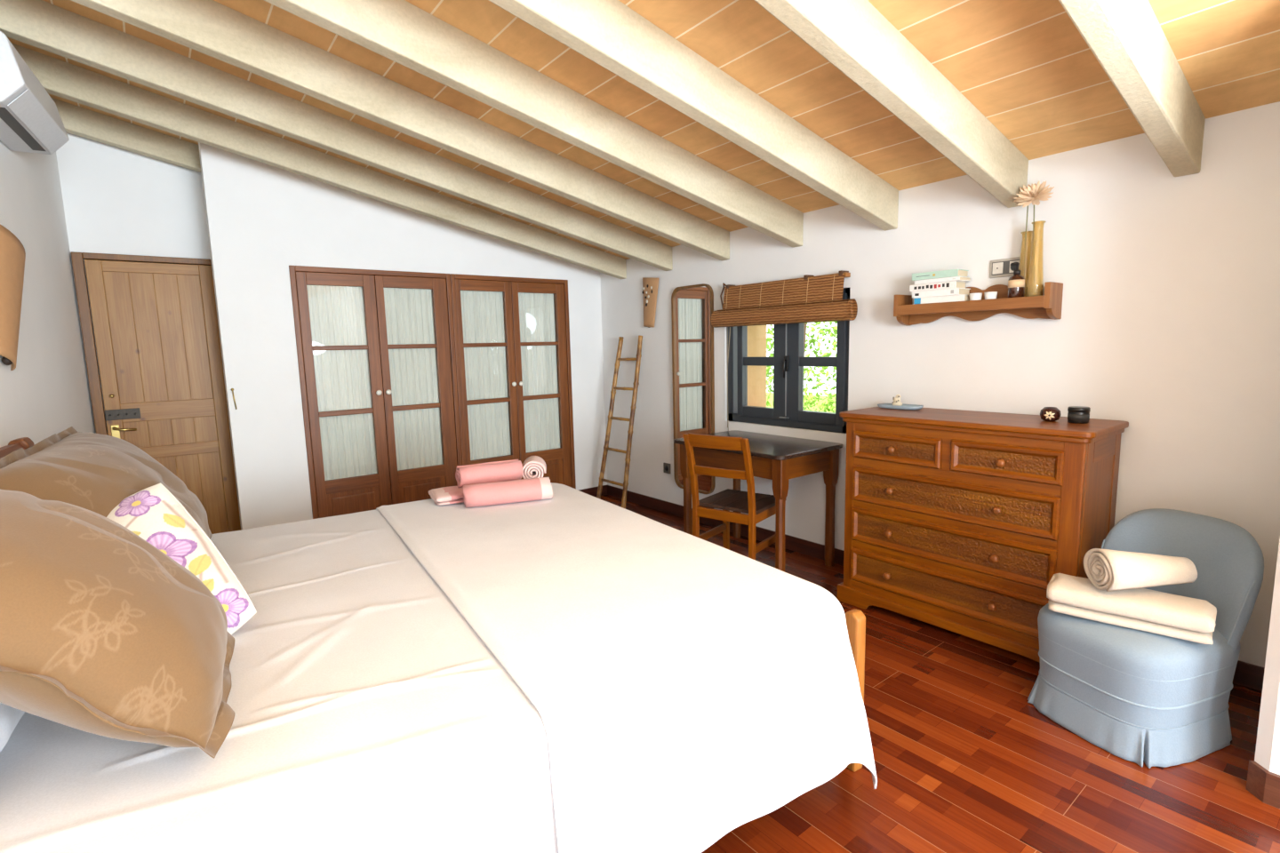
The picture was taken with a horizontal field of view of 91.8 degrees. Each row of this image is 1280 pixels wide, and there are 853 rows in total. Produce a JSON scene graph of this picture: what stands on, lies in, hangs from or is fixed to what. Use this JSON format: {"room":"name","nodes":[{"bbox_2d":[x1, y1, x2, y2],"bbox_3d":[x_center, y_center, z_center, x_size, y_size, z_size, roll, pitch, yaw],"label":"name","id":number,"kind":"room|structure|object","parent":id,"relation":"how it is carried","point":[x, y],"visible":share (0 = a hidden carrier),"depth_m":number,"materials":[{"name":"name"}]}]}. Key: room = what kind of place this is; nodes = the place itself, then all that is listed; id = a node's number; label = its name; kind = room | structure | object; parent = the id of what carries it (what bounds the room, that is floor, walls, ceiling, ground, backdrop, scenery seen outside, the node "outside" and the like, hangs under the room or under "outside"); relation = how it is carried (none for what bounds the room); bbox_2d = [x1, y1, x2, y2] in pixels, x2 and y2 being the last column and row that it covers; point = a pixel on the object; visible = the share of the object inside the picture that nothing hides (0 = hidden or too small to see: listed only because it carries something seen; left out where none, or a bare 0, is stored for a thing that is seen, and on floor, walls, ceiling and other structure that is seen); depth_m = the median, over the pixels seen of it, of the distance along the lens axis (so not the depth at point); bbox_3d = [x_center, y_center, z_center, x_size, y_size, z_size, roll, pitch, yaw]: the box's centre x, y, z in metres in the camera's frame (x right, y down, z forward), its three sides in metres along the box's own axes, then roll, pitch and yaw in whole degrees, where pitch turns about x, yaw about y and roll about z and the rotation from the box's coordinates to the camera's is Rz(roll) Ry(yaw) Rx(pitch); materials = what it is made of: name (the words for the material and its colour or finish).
{"room":"bedroom","nodes":[
{"label":"bedroom","id":0,"kind":"room"},
{"bbox_2d":[0,140,95,447],"bbox_3d":[-0.778,-0.188,-0.395,0.149,3.233,9.639,-6,9,-32],"label":"wall","id":1,"kind":"structure","parent":0,"point":[46,394],"depth_m":3.00,"materials":[{"name":"white paint"}]},
{"bbox_2d":[0,224,25,370],"bbox_3d":[-2.513,-0.518,2.487,0.077,0.581,0.450,-6,9,-31],"label":"wall lamp","id":2,"kind":"object","parent":1,"relation":"attached to","point":[12,254],"visible":1,"depth_m":2.41,"materials":[{"name":"orange"}]},
{"bbox_2d":[0,31,69,154],"bbox_3d":[-2.526,-1.335,2.501,0.204,0.272,0.720,-6,9,-32],"label":"air conditioner","id":3,"kind":"object","parent":1,"relation":"attached to","point":[30,121],"visible":1,"depth_m":2.45,"materials":[{"name":"white plastic"}]},
{"bbox_2d":[0,107,45,151],"bbox_3d":[-2.519,-1.207,2.520,0.043,0.012,0.580,-6,9,-32],"label":"vent","id":4,"kind":"object","parent":3,"relation":"attached to","point":[10,119],"depth_m":2.51,"materials":[{"name":"white plastic"}]},
{"bbox_2d":[56,132,210,435],"bbox_3d":[-3.098,-0.525,3.942,1.060,2.885,0.120,-7,9,-38],"label":"wall","id":5,"kind":"structure","parent":0,"point":[116,200],"depth_m":3.77,"materials":[{"name":"white paint"}]},
{"bbox_2d":[198,142,607,530],"bbox_3d":[-1.566,-0.591,4.829,2.837,2.710,0.380,-7,9,-38],"label":"wall","id":6,"kind":"structure","parent":0,"point":[263,220],"depth_m":4.03,"materials":[{"name":"white paint"}]},
{"bbox_2d":[70,251,240,534],"bbox_3d":[-2.985,-0.069,3.943,0.732,1.975,0.089,-7,9,-38],"label":"door","id":7,"kind":"structure","parent":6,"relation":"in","point":[155,321],"depth_m":3.90,"materials":[{"name":"brown wood"}]},
{"bbox_2d":[231,388,237,409],"bbox_3d":[-2.526,-0.172,3.858,0.022,0.134,0.020,-7,9,-38],"label":"wall hook","id":8,"kind":"object","parent":6,"relation":"attached to","point":[232,389],"visible":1,"depth_m":3.85,"materials":[{"name":"gold metal"}]},
{"bbox_2d":[578,485,607,496],"bbox_3d":[-1.418,0.724,4.841,2.823,0.094,0.014,-7,9,-38],"label":"baseboard","id":9,"kind":"structure","parent":6,"relation":"attached to","point":[593,492],"depth_m":5.61,"materials":[{"name":"brown wood"}]},
{"bbox_2d":[7,0,1279,259],"bbox_3d":[0.687,-1.394,0.773,5.100,1.372,10.000,-7,9,-38],"label":"ceiling","id":10,"kind":"structure","parent":0,"point":[1026,66],"depth_m":2.40,"materials":[{"name":"wood"}]},
{"bbox_2d":[51,97,200,172],"bbox_3d":[-2.985,-1.714,3.680,0.768,0.326,0.080,-7,9,-38],"label":"beam","id":11,"kind":"structure","parent":10,"relation":"attached to","point":[76,120],"depth_m":3.63,"materials":[{"name":"wood"}]},
{"bbox_2d":[11,42,626,279],"bbox_3d":[-1.545,-1.522,4.053,3.567,0.931,0.080,-7,9,-38],"label":"beam","id":12,"kind":"structure","parent":10,"relation":"attached to","point":[60,78],"depth_m":3.60,"materials":[{"name":"wood"}]},
{"bbox_2d":[0,0,672,271],"bbox_3d":[-1.208,-1.489,3.580,3.623,0.959,0.080,-7,9,-38],"label":"beam","id":13,"kind":"structure","parent":10,"relation":"attached to","point":[41,24],"depth_m":3.09,"materials":[{"name":"wood"}]},
{"bbox_2d":[71,0,729,260],"bbox_3d":[-0.862,-1.454,3.095,3.680,0.985,0.080,-7,9,-38],"label":"beam","id":14,"kind":"structure","parent":10,"relation":"attached to","point":[212,28],"depth_m":2.83,"materials":[{"name":"wood"}]},
{"bbox_2d":[264,0,803,247],"bbox_3d":[-0.509,-1.416,2.600,3.739,1.008,0.080,-7,9,-38],"label":"beam","id":15,"kind":"structure","parent":10,"relation":"attached to","point":[399,31],"depth_m":2.62,"materials":[{"name":"wood"}]},
{"bbox_2d":[488,0,898,231],"bbox_3d":[-0.154,-1.373,2.103,3.798,1.020,0.080,-7,9,-38],"label":"beam","id":16,"kind":"structure","parent":10,"relation":"attached to","point":[610,34],"depth_m":2.39,"materials":[{"name":"wood"}]},
{"bbox_2d":[754,0,1028,207],"bbox_3d":[0.204,-1.329,1.601,3.857,1.033,0.080,-7,9,-38],"label":"beam","id":17,"kind":"structure","parent":10,"relation":"attached to","point":[852,36],"depth_m":2.15,"materials":[{"name":"wood"}]},
{"bbox_2d":[1058,0,1205,176],"bbox_3d":[0.550,-1.288,1.117,3.914,1.046,0.080,-7,9,-38],"label":"beam","id":18,"kind":"structure","parent":10,"relation":"attached to","point":[1126,37],"depth_m":1.91,"materials":[{"name":"wood"}]},
{"bbox_2d":[595,495,1279,852],"bbox_3d":[0.771,1.264,1.137,5.150,0.120,10.000,-7,9,-38],"label":"floor","id":19,"kind":"structure","parent":0,"point":[964,762],"depth_m":1.91,"materials":[{"name":"brown wood"}]},
{"bbox_2d":[288,265,462,519],"bbox_3d":[-1.897,-0.147,4.538,1.064,1.922,0.341,-7,9,-38],"label":"wardrobe","id":20,"kind":"object","parent":19,"relation":"on","point":[376,348],"visible":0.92,"depth_m":4.40,"materials":[{"name":"brown wood"}]},
{"bbox_2d":[306,285,377,480],"bbox_3d":[-2.059,-0.304,4.291,0.370,1.386,0.019,-7,9,-38],"label":"curtain","id":21,"kind":"object","parent":20,"relation":"hanging from","point":[337,316],"depth_m":4.29,"materials":[{"name":"white fabric"}]},
{"bbox_2d":[383,288,443,471],"bbox_3d":[-1.679,-0.352,4.586,0.372,1.386,0.019,-7,9,-38],"label":"curtain","id":22,"kind":"object","parent":20,"relation":"hanging from","point":[410,317],"depth_m":4.59,"materials":[{"name":"white fabric"}]},
{"bbox_2d":[0,437,865,771],"bbox_3d":[-0.770,0.570,2.086,2.295,1.084,1.955,-6,9,-32],"label":"bed","id":23,"kind":"object","parent":19,"relation":"on","point":[855,620],"visible":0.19,"depth_m":1.93,"materials":[{"name":"brown wood"}]},
{"bbox_2d":[0,509,558,852],"bbox_3d":[-1.093,0.727,1.886,1.220,0.423,2.135,-6,9,-32],"label":"sheet","id":24,"kind":"object","parent":23,"relation":"on","point":[371,716],"visible":0.53,"depth_m":1.20,"materials":[{"name":"white fabric"}]},
{"bbox_2d":[0,703,25,752],"bbox_3d":[-1.205,0.425,1.013,0.213,0.357,0.620,-6,9,-32],"label":"pillow","id":25,"kind":"object","parent":24,"relation":"on","point":[10,716],"visible":0.24,"depth_m":1.11,"materials":[{"name":"white fabric"}]},
{"bbox_2d":[0,426,212,539],"bbox_3d":[-1.583,0.256,1.909,0.410,0.464,1.025,-6,9,-33],"label":"pillow","id":26,"kind":"object","parent":24,"relation":"on","point":[95,473],"visible":0.48,"depth_m":1.66,"materials":[{"name":"beige fabric"}]},
{"bbox_2d":[0,489,234,759],"bbox_3d":[-1.063,0.341,1.161,0.473,0.482,0.647,-6,9,-32],"label":"pillow","id":27,"kind":"object","parent":24,"relation":"on","point":[103,633],"visible":1,"depth_m":1.02,"materials":[{"name":"beige fabric"}]},
{"bbox_2d":[106,482,257,635],"bbox_3d":[-1.306,0.435,1.599,0.410,0.535,0.407,4,9,35],"label":"cushion","id":28,"kind":"object","parent":24,"relation":"on","point":[153,513],"visible":0.24,"depth_m":1.61,"materials":[{"name":"fabric"}]},
{"bbox_2d":[376,482,877,852],"bbox_3d":[-0.274,0.707,2.409,1.100,0.568,2.246,-6,9,-32],"label":"coverlet","id":29,"kind":"object","parent":23,"relation":"on","point":[685,689],"visible":0.97,"depth_m":1.58,"materials":[{"name":"white fabric"}]},
{"bbox_2d":[428,486,463,505],"bbox_3d":[-0.804,0.321,3.063,0.431,0.055,0.200,-5,8,-28],"label":"towel","id":30,"kind":"object","parent":29,"relation":"on","point":[452,494],"visible":0.35,"depth_m":2.93,"materials":[{"name":"pink fabric"}]},
{"bbox_2d":[455,459,523,487],"bbox_3d":[-0.752,0.234,3.103,0.322,0.102,0.112,-5,8,-28],"label":"towel","id":31,"kind":"object","parent":30,"relation":"on","point":[505,470],"visible":0.99,"depth_m":3.06,"materials":[{"name":"pink fabric"}]},
{"bbox_2d":[463,477,552,507],"bbox_3d":[-0.624,0.311,2.936,0.412,0.107,0.126,-4,8,-19],"label":"towel","id":32,"kind":"object","parent":29,"relation":"on","point":[532,489],"visible":1,"depth_m":2.89,"materials":[{"name":"pink fabric"}]},
{"bbox_2d":[522,456,546,479],"bbox_3d":[-0.550,0.222,3.229,0.124,0.116,0.182,-2,8,-8],"label":"towel","id":33,"kind":"object","parent":32,"relation":"on","point":[533,467],"visible":0.94,"depth_m":3.15,"materials":[{"name":"pink fabric"}]},
{"bbox_2d":[449,273,575,489],"bbox_3d":[-1.076,-0.251,5.177,1.022,1.922,0.341,-7,9,-38],"label":"wardrobe","id":34,"kind":"object","parent":19,"relation":"on","point":[512,344],"visible":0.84,"depth_m":5.06,"materials":[{"name":"brown wood"}]},
{"bbox_2d":[460,290,511,460],"bbox_3d":[-1.234,-0.409,4.933,0.385,1.386,0.019,-7,9,-38],"label":"curtain","id":35,"kind":"object","parent":34,"relation":"hanging from","point":[483,313],"depth_m":4.94,"materials":[{"name":"white fabric"}]},
{"bbox_2d":[518,292,559,452],"bbox_3d":[-0.859,-0.456,5.225,0.374,1.386,0.018,-7,9,-37],"label":"curtain","id":36,"kind":"object","parent":34,"relation":"hanging from","point":[540,368],"depth_m":5.23,"materials":[{"name":"white fabric"}]},
{"bbox_2d":[596,335,642,509],"bbox_3d":[-0.178,-0.037,5.201,0.266,1.428,0.413,-7,9,-38],"label":"ladder","id":37,"kind":"object","parent":19,"relation":"on","point":[614,388],"visible":0.97,"depth_m":5.13,"materials":[{"name":"brown wood"}]},
{"bbox_2d":[682,433,786,559],"bbox_3d":[0.557,0.449,3.605,0.398,0.865,0.508,4,9,38],"label":"wooden chair","id":38,"kind":"object","parent":19,"relation":"on","point":[759,507],"visible":0.78,"depth_m":3.48,"materials":[{"name":"brown wood"}]},
{"bbox_2d":[673,430,842,572],"bbox_3d":[0.718,0.465,3.881,0.590,0.753,0.890,-7,9,-38],"label":"writing desk","id":39,"kind":"object","parent":19,"relation":"on","point":[778,459],"visible":0.87,"depth_m":3.65,"materials":[{"name":"brown wood"}]},
{"bbox_2d":[836,406,1128,663],"bbox_3d":[1.530,0.447,2.931,0.482,0.997,1.100,-7,9,-38],"label":"dresser","id":40,"kind":"object","parent":19,"relation":"on","point":[960,522],"visible":0.84,"depth_m":2.71,"materials":[{"name":"brown wood"}]},
{"bbox_2d":[877,403,923,409],"bbox_3d":[1.359,-0.103,3.244,0.110,0.021,0.230,-7,9,-38],"label":"tray","id":41,"kind":"object","parent":40,"relation":"on","point":[903,406],"visible":0.95,"depth_m":3.22,"materials":[{"name":"blue ceramic"}]},
{"bbox_2d":[892,394,902,406],"bbox_3d":[1.348,-0.136,3.250,0.046,0.064,0.052,-7,9,-38],"label":"figurine","id":42,"kind":"object","parent":41,"relation":"on","point":[896,400],"visible":0.93,"depth_m":3.24,"materials":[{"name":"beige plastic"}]},
{"bbox_2d":[1040,407,1061,421],"bbox_3d":[1.746,-0.052,2.640,0.077,0.058,0.076,-7,9,-38],"label":"candle holder","id":43,"kind":"object","parent":40,"relation":"on","point":[1047,413],"visible":1,"depth_m":2.61,"materials":[{"name":"brown"}]},
{"bbox_2d":[1067,406,1090,423],"bbox_3d":[1.816,-0.048,2.568,0.077,0.065,0.077,-7,9,-38],"label":"candle tin","id":44,"kind":"object","parent":40,"relation":"on","point":[1076,414],"visible":1,"depth_m":2.54,"materials":[{"name":"black metal"}]},
{"bbox_2d":[1027,508,1263,768],"bbox_3d":[1.752,0.682,2.175,0.586,0.712,0.487,-4,8,-20],"label":"slipper chair","id":45,"kind":"object","parent":19,"relation":"on","point":[1136,696],"visible":0.85,"depth_m":2.02,"materials":[{"name":"blue fabric"}]},
{"bbox_2d":[1046,573,1216,644],"bbox_3d":[1.647,0.606,2.098,0.442,0.105,0.188,5,10,41],"label":"towel","id":46,"kind":"object","parent":45,"relation":"on","point":[1188,619],"visible":0.98,"depth_m":2.03,"materials":[{"name":"beige fabric"}]},
{"bbox_2d":[1083,548,1197,591],"bbox_3d":[1.681,0.477,2.076,0.292,0.136,0.144,-1,7,4],"label":"towel","id":47,"kind":"object","parent":46,"relation":"on","point":[1108,570],"visible":1,"depth_m":2.03,"materials":[{"name":"beige fabric"}]},
{"bbox_2d":[600,101,1279,667],"bbox_3d":[0.967,-0.342,4.265,0.400,2.240,5.078,-7,9,-38],"label":"wall","id":48,"kind":"structure","parent":0,"point":[1168,327],"depth_m":2.66,"materials":[{"name":"white paint"}]},
{"bbox_2d":[642,277,659,327],"bbox_3d":[0.082,-0.989,4.928,0.057,0.400,0.199,-6,9,-29],"label":"ornament","id":49,"kind":"object","parent":48,"relation":"attached to","point":[650,284],"visible":1,"depth_m":4.91,"materials":[{"name":"brown wood"}]},
{"bbox_2d":[663,463,670,473],"bbox_3d":[0.217,0.337,5.001,0.011,0.084,0.080,-7,9,-38],"label":"wall socket","id":50,"kind":"object","parent":48,"relation":"attached to","point":[666,466],"visible":1,"depth_m":5.00,"materials":[{"name":"black plastic"}]},
{"bbox_2d":[671,283,715,494],"bbox_3d":[0.397,-0.271,4.656,0.026,1.545,0.429,-7,9,-38],"label":"wall mirror","id":51,"kind":"object","parent":48,"relation":"attached to","point":[692,306],"visible":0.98,"depth_m":4.63,"materials":[{"name":"brown wood"}]},
{"bbox_2d":[747,325,766,407],"bbox_3d":[1.105,-0.445,4.156,0.355,0.854,0.998,-7,9,-38],"label":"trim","id":52,"kind":"structure","parent":48,"relation":"attached to","point":[756,334],"depth_m":4.56,"materials":[{"name":"stone"}]},
{"bbox_2d":[726,288,850,433],"bbox_3d":[0.924,-0.422,4.014,0.108,0.854,0.998,-7,9,-38],"label":"window","id":53,"kind":"structure","parent":48,"relation":"in","point":[788,361],"depth_m":3.97,"materials":[{"name":"paint"}]},
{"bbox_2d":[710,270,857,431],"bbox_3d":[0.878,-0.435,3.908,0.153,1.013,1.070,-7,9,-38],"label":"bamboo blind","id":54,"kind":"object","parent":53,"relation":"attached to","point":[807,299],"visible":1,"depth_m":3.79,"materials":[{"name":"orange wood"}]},
{"bbox_2d":[606,485,1264,691],"bbox_3d":[1.046,0.773,4.005,0.014,0.094,4.378,-7,9,-38],"label":"baseboard","id":55,"kind":"structure","parent":48,"relation":"attached to","point":[1246,675],"depth_m":4.07,"materials":[{"name":"brown wood"}]},
{"bbox_2d":[893,281,1063,325],"bbox_3d":[1.588,-0.586,2.974,0.147,0.175,0.712,-7,9,-38],"label":"wall shelf","id":56,"kind":"object","parent":48,"relation":"attached to","point":[1048,306],"visible":0.97,"depth_m":2.92,"materials":[{"name":"brown wood"}]},
{"bbox_2d":[913,294,969,303],"bbox_3d":[1.506,-0.625,3.075,0.118,0.036,0.245,-8,10,-39],"label":"book","id":57,"kind":"object","parent":56,"relation":"on","point":[953,298],"visible":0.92,"depth_m":3.02,"materials":[{"name":"white paper"}]},
{"bbox_2d":[913,297,920,303],"bbox_3d":[1.395,-0.628,3.117,0.002,0.034,0.033,-8,10,-39],"label":"print","id":58,"kind":"object","parent":57,"relation":"attached to","point":[917,300],"depth_m":3.12},
{"bbox_2d":[912,288,970,298],"bbox_3d":[1.494,-0.661,3.083,0.121,0.032,0.235,-7,9,-37],"label":"book","id":59,"kind":"object","parent":57,"relation":"on","point":[955,291],"visible":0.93,"depth_m":3.02,"materials":[{"name":"white paper"}]},
{"bbox_2d":[909,280,967,292],"bbox_3d":[1.483,-0.696,3.092,0.114,0.034,0.230,-7,10,-39],"label":"book","id":60,"kind":"object","parent":59,"relation":"on","point":[952,284],"visible":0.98,"depth_m":3.04,"materials":[{"name":"white paper"}]},
{"bbox_2d":[913,282,949,289],"bbox_3d":[1.437,-0.690,3.059,0.001,0.020,0.173,-7,10,-39],"label":"print","id":61,"kind":"object","parent":60,"relation":"on","point":[943,284],"depth_m":3.06},
{"bbox_2d":[914,276,971,284],"bbox_3d":[1.497,-0.721,3.070,0.118,0.020,0.225,-7,9,-36],"label":"book","id":62,"kind":"object","parent":60,"relation":"on","point":[953,278],"visible":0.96,"depth_m":3.01,"materials":[{"name":"white paper"}]},
{"bbox_2d":[912,269,968,280],"bbox_3d":[1.487,-0.749,3.078,0.120,0.034,0.225,-7,10,-39],"label":"book","id":63,"kind":"object","parent":62,"relation":"on","point":[950,273],"visible":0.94,"depth_m":3.02,"materials":[{"name":"green paper"}]},
{"bbox_2d":[969,292,982,300],"bbox_3d":[1.593,-0.612,2.943,0.054,0.040,0.054,-7,9,-38],"label":"cup","id":64,"kind":"object","parent":56,"relation":"on","point":[972,296],"visible":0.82,"depth_m":2.92,"materials":[{"name":"white ceramic"}]},
{"bbox_2d":[984,291,997,299],"bbox_3d":[1.634,-0.606,2.890,0.054,0.040,0.054,-7,9,-38],"label":"cup","id":65,"kind":"object","parent":56,"relation":"on","point":[989,295],"visible":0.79,"depth_m":2.87,"materials":[{"name":"white ceramic"}]},
{"bbox_2d":[1007,263,1024,297],"bbox_3d":[1.691,-0.653,2.785,0.064,0.158,0.064,3,9,29],"label":"pump bottle","id":66,"kind":"object","parent":56,"relation":"on","point":[1016,283],"visible":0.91,"depth_m":2.77,"materials":[{"name":"orange glass"}]},
{"bbox_2d":[1018,231,1032,296],"bbox_3d":[1.738,-0.725,2.795,0.066,0.295,0.066,-7,9,-38],"label":"bottle vase","id":67,"kind":"object","parent":56,"relation":"on","point":[1026,244],"visible":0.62,"depth_m":2.77,"materials":[{"name":"gold metal"}]},
{"bbox_2d":[1012,187,1031,239],"bbox_3d":[1.708,-0.830,2.751,0.090,0.476,0.119,-7,9,-38],"label":"dried flower","id":68,"kind":"object","parent":67,"relation":"in","point":[1016,200],"visible":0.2,"depth_m":2.75,"materials":[{"name":"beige plant"}]},
{"bbox_2d":[1014,180,1054,232],"bbox_3d":[1.703,-0.824,2.701,0.143,0.479,0.102,5,10,40],"label":"dried flower","id":69,"kind":"object","parent":67,"relation":"in","point":[1038,192],"visible":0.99,"depth_m":2.67,"materials":[{"name":"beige plant"}]},
{"bbox_2d":[1025,220,1046,296],"bbox_3d":[1.741,-0.731,2.724,0.066,0.325,0.066,-7,9,-38],"label":"bottle vase","id":70,"kind":"object","parent":56,"relation":"on","point":[1035,284],"visible":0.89,"depth_m":2.71,"materials":[{"name":"gold metal"}]},
{"bbox_2d":[989,256,1019,278],"bbox_3d":[1.715,-0.743,2.897,0.018,0.084,0.156,-7,9,-38],"label":"switch plate","id":71,"kind":"object","parent":48,"relation":"attached to","point":[1002,268],"visible":0.73,"depth_m":2.91,"materials":[{"name":"silver plastic"}]},
{"bbox_2d":[1008,260,1019,272],"bbox_3d":[1.734,-0.739,2.865,0.003,0.052,0.050,-7,9,-38],"label":"socket","id":72,"kind":"object","parent":71,"relation":"attached to","point":[1012,268],"depth_m":2.87,"materials":[{"name":"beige plastic"}]},
{"bbox_2d":[1254,538,1279,775],"bbox_3d":[3.723,0.026,0.150,1.175,2.450,4.822,-7,9,-38],"label":"wall","id":73,"kind":"structure","parent":0,"point":[1268,743],"depth_m":1.78,"materials":[{"name":"white paint"}]},
{"bbox_2d":[1246,760,1279,809],"bbox_3d":[3.294,1.250,-0.047,0.044,0.094,4.832,-7,9,-38],"label":"baseboard","id":74,"kind":"structure","parent":73,"relation":"attached to","point":[1264,785],"depth_m":1.80,"materials":[{"name":"brown wood"}]},
{"label":"outside","id":75,"kind":"structure","parent":0,"visible":0},
{"bbox_2d":[766,392,835,412],"bbox_3d":[8.592,0.777,24.834,36.300,0.100,52.000,-7,9,-38],"label":"ground","id":76,"kind":"structure","parent":75,"point":[771,399],"depth_m":43.11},
{"bbox_2d":[766,320,837,412],"bbox_3d":[2.892,-0.565,11.227,3.175,6.405,5.270,-7,9,-35],"label":"tree","id":77,"kind":"object","parent":76,"relation":"on","point":[819,384],"visible":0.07,"depth_m":10.33,"materials":[{"name":"green plant"}]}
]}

